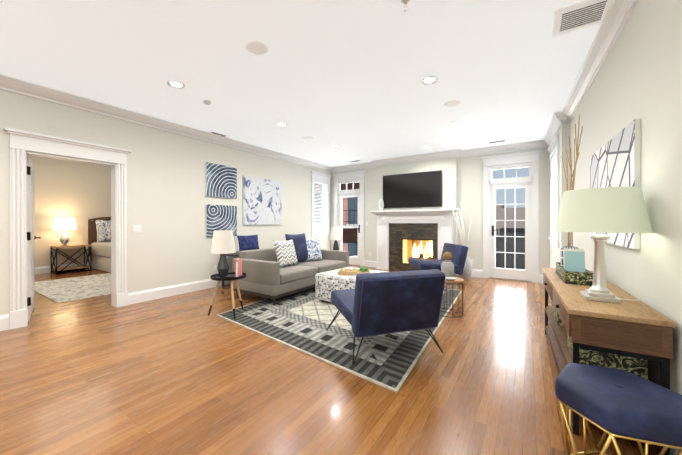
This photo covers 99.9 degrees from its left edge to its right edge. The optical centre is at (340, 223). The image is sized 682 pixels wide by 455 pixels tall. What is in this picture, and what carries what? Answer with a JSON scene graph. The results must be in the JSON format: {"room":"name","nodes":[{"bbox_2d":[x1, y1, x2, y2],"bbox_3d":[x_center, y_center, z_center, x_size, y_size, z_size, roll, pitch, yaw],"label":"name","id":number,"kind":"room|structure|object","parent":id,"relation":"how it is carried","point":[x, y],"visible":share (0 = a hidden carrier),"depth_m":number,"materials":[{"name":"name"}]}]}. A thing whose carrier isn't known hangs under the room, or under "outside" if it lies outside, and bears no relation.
{"room":"living room","nodes":[
{"label":"living room","id":0,"kind":"room"},
{"bbox_2d":[29,156,110,266],"bbox_3d":[-3.450,-0.221,4.074,0.010,2.850,6.500,0,0,33],"label":"wall","id":1,"kind":"structure","parent":0,"point":[80,192],"depth_m":3.78,"materials":[{"name":"paint"}]},
{"bbox_2d":[0,90,330,315],"bbox_3d":[-3.163,-0.222,4.364,0.150,2.850,10.500,0,0,33],"label":"wall","id":2,"kind":"structure","parent":0,"point":[168,199],"depth_m":4.66,"materials":[{"name":"paint"}]},
{"bbox_2d":[0,314,8,330],"bbox_3d":[-4.825,1.126,1.678,0.020,0.170,3.817,0,0,33],"label":"baseboard","id":3,"kind":"structure","parent":2,"relation":"attached to","point":[4,319],"depth_m":3.23,"materials":[{"name":"white"}]},
{"bbox_2d":[3,127,131,328],"bbox_3d":[-3.869,0.063,4.008,1.074,2.282,1.226,0,0,33],"label":"door frame","id":4,"kind":"structure","parent":2,"relation":"attached to","point":[22,266],"depth_m":3.55,"materials":[{"name":"white wood"}]},
{"bbox_2d":[133,225,141,232],"bbox_3d":[-3.086,0.083,4.338,0.009,0.115,0.120,0,0,33],"label":"switch plate","id":5,"kind":"object","parent":2,"relation":"attached to","point":[137,228],"visible":1,"depth_m":4.34,"materials":[{"name":"white plastic"}]},
{"bbox_2d":[128,279,229,304],"bbox_3d":[-1.718,1.113,6.400,0.040,0.170,5.217,0,0,33],"label":"baseboard","id":6,"kind":"structure","parent":2,"relation":"attached to","point":[151,294],"depth_m":4.73,"materials":[{"name":"white wood"}]},
{"bbox_2d":[206,204,236,236],"bbox_3d":[-2.294,-0.050,5.523,0.030,0.600,0.650,0,0,33],"label":"canvas art","id":7,"kind":"object","parent":2,"relation":"attached to","point":[221,217],"visible":0.86,"depth_m":5.48,"materials":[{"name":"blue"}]},
{"bbox_2d":[206,162,236,198],"bbox_3d":[-2.294,-0.810,5.521,0.030,0.620,0.650,0,0,33],"label":"canvas art","id":8,"kind":"object","parent":2,"relation":"attached to","point":[221,181],"visible":0.96,"depth_m":5.50,"materials":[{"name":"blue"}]},
{"bbox_2d":[242,175,281,224],"bbox_3d":[-1.730,-0.482,6.383,0.030,1.020,1.090,0,0,33],"label":"canvas art","id":9,"kind":"object","parent":2,"relation":"attached to","point":[262,201],"visible":0.93,"depth_m":6.32,"materials":[{"name":"white fabric"}]},
{"bbox_2d":[310,171,331,235],"bbox_3d":[-0.614,-0.535,8.193,0.221,1.775,0.930,0,0,33],"label":"window","id":10,"kind":"structure","parent":2,"relation":"in","point":[324,178],"depth_m":8.30,"materials":[{"name":"white"}]},
{"bbox_2d":[314,180,326,229],"bbox_3d":[-0.616,-0.516,8.194,0.060,1.382,0.610,0,0,33],"label":"window blinds","id":11,"kind":"object","parent":10,"relation":"attached to","point":[320,223],"visible":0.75,"depth_m":8.20,"materials":[{"name":"white"}]},
{"bbox_2d":[0,0,599,166],"bbox_3d":[-0.583,-1.702,2.669,6.320,0.120,10.500,0,0,33],"label":"ceiling","id":12,"kind":"structure","parent":0,"point":[347,76],"depth_m":2.98,"materials":[{"name":"paint"}]},
{"bbox_2d":[167,80,184,88],"bbox_3d":[-1.945,-1.638,3.382,0.184,0.012,0.184,0,0,33],"label":"recessed light","id":13,"kind":"object","parent":12,"relation":"in","point":[176,84],"visible":0.98,"depth_m":3.38,"materials":[{"name":"white"}]},
{"bbox_2d":[203,100,211,104],"bbox_3d":[-1.799,-1.630,3.861,0.100,0.030,0.100,0,0,33],"label":"smoke detector","id":14,"kind":"object","parent":12,"relation":"attached to","point":[208,102],"visible":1,"depth_m":3.83,"materials":[{"name":"white plastic"}]},
{"bbox_2d":[209,131,228,136],"bbox_3d":[-2.245,-1.643,5.277,0.120,0.012,0.320,0,0,33],"label":"ceiling vent","id":15,"kind":"object","parent":12,"relation":"in","point":[217,133],"visible":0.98,"depth_m":5.27,"materials":[{"name":"white metal"}]},
{"bbox_2d":[245,41,267,54],"bbox_3d":[-0.789,-1.639,2.684,0.210,0.006,0.210,0,0,33],"label":"ceiling speaker","id":16,"kind":"object","parent":12,"relation":"attached to","point":[256,48],"visible":1,"depth_m":2.67,"materials":[{"name":"white plastic"}]},
{"bbox_2d":[276,122,286,126],"bbox_3d":[-0.991,-1.642,4.765,0.184,0.012,0.184,0,0,33],"label":"recessed light","id":17,"kind":"object","parent":12,"relation":"in","point":[280,124],"visible":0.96,"depth_m":4.76,"materials":[{"name":"white"}]},
{"bbox_2d":[303,136,313,139],"bbox_3d":[-0.622,-1.647,5.528,0.210,0.006,0.210,0,0,33],"label":"ceiling speaker","id":18,"kind":"object","parent":12,"relation":"attached to","point":[308,137],"visible":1,"depth_m":5.49,"materials":[{"name":"white"}]},
{"bbox_2d":[401,0,409,11],"bbox_3d":[0.472,-1.603,2.109,0.064,0.075,0.064,0,0,33],"label":"sprinkler","id":19,"kind":"object","parent":12,"relation":"attached to","point":[404,2],"visible":1,"depth_m":2.10,"materials":[{"name":"silver metal"}]},
{"bbox_2d":[421,76,437,84],"bbox_3d":[1.015,-1.638,3.283,0.184,0.012,0.184,0,0,33],"label":"recessed light","id":20,"kind":"object","parent":12,"relation":"in","point":[429,80],"visible":0.94,"depth_m":3.29,"materials":[{"name":"white"}]},
{"bbox_2d":[444,100,459,106],"bbox_3d":[1.523,-1.642,3.931,0.210,0.006,0.210,0,0,33],"label":"ceiling speaker","id":21,"kind":"object","parent":12,"relation":"attached to","point":[452,103],"visible":1,"depth_m":3.92,"materials":[{"name":"white"}]},
{"bbox_2d":[488,139,505,143],"bbox_3d":[3.137,-1.644,5.754,0.320,0.012,0.120,0,0,33],"label":"ceiling vent","id":22,"kind":"object","parent":12,"relation":"in","point":[497,141],"visible":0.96,"depth_m":5.73,"materials":[{"name":"white metal"}]},
{"bbox_2d":[552,0,611,36],"bbox_3d":[1.894,-1.634,2.253,0.360,0.014,0.380,0,0,33],"label":"ceiling vent","id":23,"kind":"object","parent":12,"relation":"in","point":[578,15],"visible":0.98,"depth_m":2.24,"materials":[{"name":"white metal"}]},
{"bbox_2d":[0,265,659,454],"bbox_3d":[-2.549,1.254,3.966,11.020,0.100,10.500,0,0,33],"label":"floor","id":24,"kind":"structure","parent":0,"point":[183,374],"depth_m":2.10,"materials":[{"name":"brown wood"}]},
{"bbox_2d":[35,263,92,274],"bbox_3d":[-7.242,1.112,6.564,0.020,0.170,6.200,0,0,33],"label":"baseboard","id":25,"kind":"structure","parent":24,"relation":"on","point":[46,269],"depth_m":6.88,"materials":[{"name":"white wood"}]},
{"bbox_2d":[50,217,91,274],"bbox_3d":[-6.603,0.525,7.013,0.505,1.341,0.646,0,0,33],"label":"nightstand","id":26,"kind":"object","parent":24,"relation":"on","point":[64,223],"visible":1,"depth_m":6.89,"materials":[{"name":"brown wood"}]},
{"bbox_2d":[52,217,76,245],"bbox_3d":[-6.693,0.195,6.942,0.430,0.680,0.430,0,0,33],"label":"lamp","id":27,"kind":"object","parent":26,"relation":"on","point":[60,223],"depth_m":6.86,"materials":[{"name":"white ceramic"}]},
{"bbox_2d":[35,273,110,302],"bbox_3d":[-4.659,1.193,5.917,2.450,0.012,2.250,0,0,33],"label":"bedroom rug","id":28,"kind":"object","parent":24,"relation":"on","point":[71,289],"visible":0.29,"depth_m":5.31,"materials":[{"name":"beige carpet"}]},
{"bbox_2d":[88,217,110,272],"bbox_3d":[-5.279,0.487,7.619,2.095,1.386,1.680,0,0,33],"label":"bed","id":29,"kind":"object","parent":28,"relation":"on","point":[99,235],"visible":0.27,"depth_m":7.45,"materials":[{"name":"white fabric"}]},
{"bbox_2d":[219,235,258,286],"bbox_3d":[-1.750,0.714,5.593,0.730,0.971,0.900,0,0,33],"label":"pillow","id":30,"kind":"object","parent":24,"relation":"on","point":[249,242],"visible":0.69,"depth_m":5.52,"materials":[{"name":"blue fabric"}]},
{"bbox_2d":[233,233,348,304],"bbox_3d":[-0.784,0.698,5.192,0.965,1.007,2.050,0,0,33],"label":"sofa","id":31,"kind":"object","parent":24,"relation":"on","point":[292,264],"visible":1,"depth_m":4.75,"materials":[{"name":"grey fabric"}]},
{"bbox_2d":[216,287,461,392],"bbox_3d":[0.253,1.197,4.400,2.830,0.012,3.780,0,0,33],"label":"rug","id":32,"kind":"object","parent":24,"relation":"on","point":[300,321],"visible":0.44,"depth_m":3.03,"materials":[{"name":"grey carpet"}]},
{"bbox_2d":[208,230,246,319],"bbox_3d":[-1.437,0.640,3.737,0.468,1.098,0.480,0,0,33],"label":"side table","id":33,"kind":"object","parent":32,"relation":"on","point":[223,244],"visible":1,"depth_m":3.63,"materials":[{"name":"black wood"}]},
{"bbox_2d":[315,267,386,301],"bbox_3d":[0.199,0.920,4.435,0.860,0.541,0.860,0,0,37],"label":"ottoman","id":34,"kind":"object","parent":32,"relation":"on","point":[327,283],"visible":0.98,"depth_m":4.21,"materials":[{"name":"fabric"}]},
{"bbox_2d":[326,269,445,366],"bbox_3d":[0.404,0.805,2.852,0.889,0.772,0.949,0,0,-18],"label":"chair","id":35,"kind":"object","parent":32,"relation":"on","point":[374,304],"visible":1,"depth_m":2.45,"materials":[{"name":"blue fabric"}]},
{"bbox_2d":[409,243,468,287],"bbox_3d":[1.870,0.797,5.670,0.949,0.772,0.889,0,0,-3],"label":"chair","id":36,"kind":"object","parent":32,"relation":"on","point":[459,255],"visible":0.77,"depth_m":5.35,"materials":[{"name":"blue fabric"}]},
{"bbox_2d":[440,252,463,316],"bbox_3d":[1.423,0.787,3.802,0.378,0.809,0.394,0,0,33],"label":"table","id":37,"kind":"object","parent":32,"relation":"on","point":[447,267],"visible":0.81,"depth_m":3.79,"materials":[{"name":"brown wood"}]},
{"bbox_2d":[452,202,474,279],"bbox_3d":[2.624,0.375,6.163,0.468,1.646,0.347,0,0,33],"label":"floor vase","id":38,"kind":"object","parent":24,"relation":"on","point":[467,272],"visible":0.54,"depth_m":6.10,"materials":[{"name":"ceramic"}]},
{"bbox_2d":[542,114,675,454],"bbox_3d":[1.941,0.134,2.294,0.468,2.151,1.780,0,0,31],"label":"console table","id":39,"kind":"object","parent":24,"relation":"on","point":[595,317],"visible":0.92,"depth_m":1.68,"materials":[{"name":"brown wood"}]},
{"bbox_2d":[555,262,592,285],"bbox_3d":[2.055,0.438,2.547,0.170,0.100,0.620,0,0,31],"label":"decorative box","id":40,"kind":"object","parent":39,"relation":"on","point":[572,275],"depth_m":2.32,"materials":[{"name":"green fabric"}]},
{"bbox_2d":[554,186,652,332],"bbox_3d":[1.680,0.248,1.861,0.468,0.926,0.468,0,0,33],"label":"lamp","id":41,"kind":"object","parent":39,"relation":"on","point":[599,211],"depth_m":1.75,"materials":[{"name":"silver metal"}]},
{"bbox_2d":[567,325,647,386],"bbox_3d":[1.657,0.816,1.819,0.300,0.165,0.420,0,0,31],"label":"decorative box","id":42,"kind":"object","parent":39,"relation":"on","point":[639,367],"depth_m":1.64,"materials":[{"name":"green fabric"}]},
{"bbox_2d":[555,363,681,454],"bbox_3d":[1.301,0.985,1.345,0.493,0.454,0.442,0,0,19],"label":"stool","id":43,"kind":"object","parent":24,"relation":"on","point":[613,403],"visible":1,"depth_m":1.26,"materials":[{"name":"blue fabric"}]},
{"bbox_2d":[329,227,342,249],"bbox_3d":[-0.094,0.632,6.516,0.468,1.098,0.480,0,0,33],"label":"table lamp","id":44,"kind":"object","parent":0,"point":[335,233],"visible":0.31,"depth_m":6.41,"materials":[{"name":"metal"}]},
{"bbox_2d":[331,147,549,275],"bbox_3d":[2.275,-0.229,6.897,6.170,2.850,0.300,0,0,33],"label":"wall","id":45,"kind":"structure","parent":0,"point":[462,179],"depth_m":6.54,"materials":[{"name":"paint"}]},
{"bbox_2d":[332,171,364,265],"bbox_3d":[0.246,-0.130,8.280,1.090,2.655,0.212,0,0,33],"label":"door frame","id":46,"kind":"structure","parent":45,"relation":"attached to","point":[347,177],"depth_m":8.18,"materials":[{"name":"white wood"}]},
{"bbox_2d":[364,260,376,266],"bbox_3d":[0.831,1.109,7.830,0.465,0.170,0.030,0,0,33],"label":"baseboard","id":47,"kind":"structure","parent":45,"relation":"attached to","point":[367,263],"depth_m":7.86,"materials":[{"name":"white wood"}]},
{"bbox_2d":[383,170,441,207],"bbox_3d":[1.719,-0.812,7.050,1.490,0.845,0.052,0,0,33],"label":"wall-mounted tv","id":48,"kind":"object","parent":45,"relation":"attached to","point":[417,189],"visible":0.9,"depth_m":6.99,"materials":[{"name":"black"}]},
{"bbox_2d":[370,209,458,270],"bbox_3d":[1.708,0.433,6.963,2.150,1.525,0.215,0,0,33],"label":"fireplace","id":49,"kind":"object","parent":45,"relation":"attached to","point":[395,228],"depth_m":7.08,"materials":[{"name":"stone"}]},
{"bbox_2d":[379,199,383,209],"bbox_3d":[1.039,-0.488,7.408,0.132,0.307,0.044,0,0,13],"label":"vase","id":50,"kind":"object","parent":49,"relation":"on","point":[380,200],"visible":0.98,"depth_m":7.39,"materials":[{"name":"white ceramic"}]},
{"bbox_2d":[407,240,432,261],"bbox_3d":[2.158,0.695,7.431,0.870,0.720,0.460,0,0,33],"label":"firebox","id":51,"kind":"object","parent":45,"relation":"attached to","point":[410,244],"depth_m":7.63,"materials":[{"name":"yellow"}]},
{"bbox_2d":[412,241,432,258],"bbox_3d":[2.148,0.704,7.424,0.608,0.574,0.297,0,0,33],"label":"fire","id":52,"kind":"object","parent":51,"relation":"in","point":[427,254],"visible":0.67,"depth_m":7.39,"materials":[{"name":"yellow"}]},
{"bbox_2d":[456,269,481,277],"bbox_3d":[2.909,1.112,6.468,0.545,0.170,0.030,0,0,33],"label":"baseboard","id":53,"kind":"structure","parent":45,"relation":"attached to","point":[475,272],"depth_m":6.39,"materials":[{"name":"white wood"}]},
{"bbox_2d":[481,150,541,282],"bbox_3d":[3.592,-0.124,6.087,1.090,2.655,0.212,0,0,33],"label":"door frame","id":54,"kind":"structure","parent":45,"relation":"attached to","point":[530,184],"depth_m":6.04,"materials":[{"name":"white wood"}]},
{"bbox_2d":[550,0,681,394],"bbox_3d":[1.714,-0.212,1.116,0.550,2.850,10.900,0,0,31],"label":"wall","id":55,"kind":"structure","parent":0,"point":[639,75],"depth_m":1.78,"materials":[{"name":"paint"}]},
{"bbox_2d":[0,0,637,172],"bbox_3d":[-0.673,-1.572,2.728,5.804,0.140,10.200,0,0,33],"label":"crown molding","id":56,"kind":"structure","parent":55,"relation":"attached to","point":[616,17],"depth_m":4.05,"materials":[{"name":"white wood"}]},
{"bbox_2d":[547,133,559,247],"bbox_3d":[3.792,-0.511,4.924,0.318,1.805,1.140,0,0,31],"label":"window","id":57,"kind":"structure","parent":55,"relation":"in","point":[553,146],"depth_m":5.30,"materials":[{"name":"white"}]},
{"bbox_2d":[590,119,640,248],"bbox_3d":[2.287,-0.261,2.440,0.030,0.860,1.280,0,0,31],"label":"canvas","id":58,"kind":"object","parent":55,"relation":"attached to","point":[615,160],"visible":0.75,"depth_m":2.12,"materials":[{"name":"white fabric"}]},
{"bbox_2d":[670,448,678,454],"bbox_3d":[1.162,1.129,0.575,0.364,0.170,8.598,0,0,33],"label":"baseboard","id":59,"kind":"structure","parent":55,"relation":"attached to","point":[673,451],"depth_m":1.45,"materials":[{"name":"white"}]},
{"label":"outside","id":60,"kind":"structure","parent":0,"visible":0},
{"bbox_3d":[2.792,1.273,8.027,6.800,0.120,2.150,0,0,33],"label":"deck","id":61,"kind":"object","parent":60,"visible":0},
{"bbox_2d":[354,229,499,255],"bbox_3d":[3.323,0.686,8.844,6.810,1.050,0.020,0,0,33],"label":"balcony railing","id":62,"kind":"object","parent":61,"relation":"on","point":[356,230],"visible":0.02,"depth_m":10.64,"materials":[{"name":"black metal"}]},
{"bbox_2d":[496,228,524,269],"bbox_3d":[4.299,0.666,6.858,1.300,1.100,0.650,0,0,33],"label":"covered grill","id":63,"kind":"object","parent":61,"relation":"on","point":[519,248],"visible":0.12,"depth_m":6.70,"materials":[{"name":"black"}]},
{"bbox_3d":[27.371,10.198,41.533,120.000,0.200,80.600,0,0,33],"label":"ground","id":64,"kind":"structure","parent":60,"visible":0},
{"bbox_2d":[314,182,359,255],"bbox_3d":[-3.316,0.155,21.325,22.800,20.000,22.000,0,0,33],"label":"brick building","id":65,"kind":"structure","parent":64,"relation":"on","point":[349,215],"depth_m":19.78,"materials":[{"name":"red brick"}]},
{"bbox_2d":[496,207,524,235],"bbox_3d":[15.632,4.557,20.874,7.000,11.200,8.000,0,0,33],"label":"building","id":66,"kind":"structure","parent":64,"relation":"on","point":[500,212],"depth_m":19.00,"materials":[{"name":"grey"}]}
]}

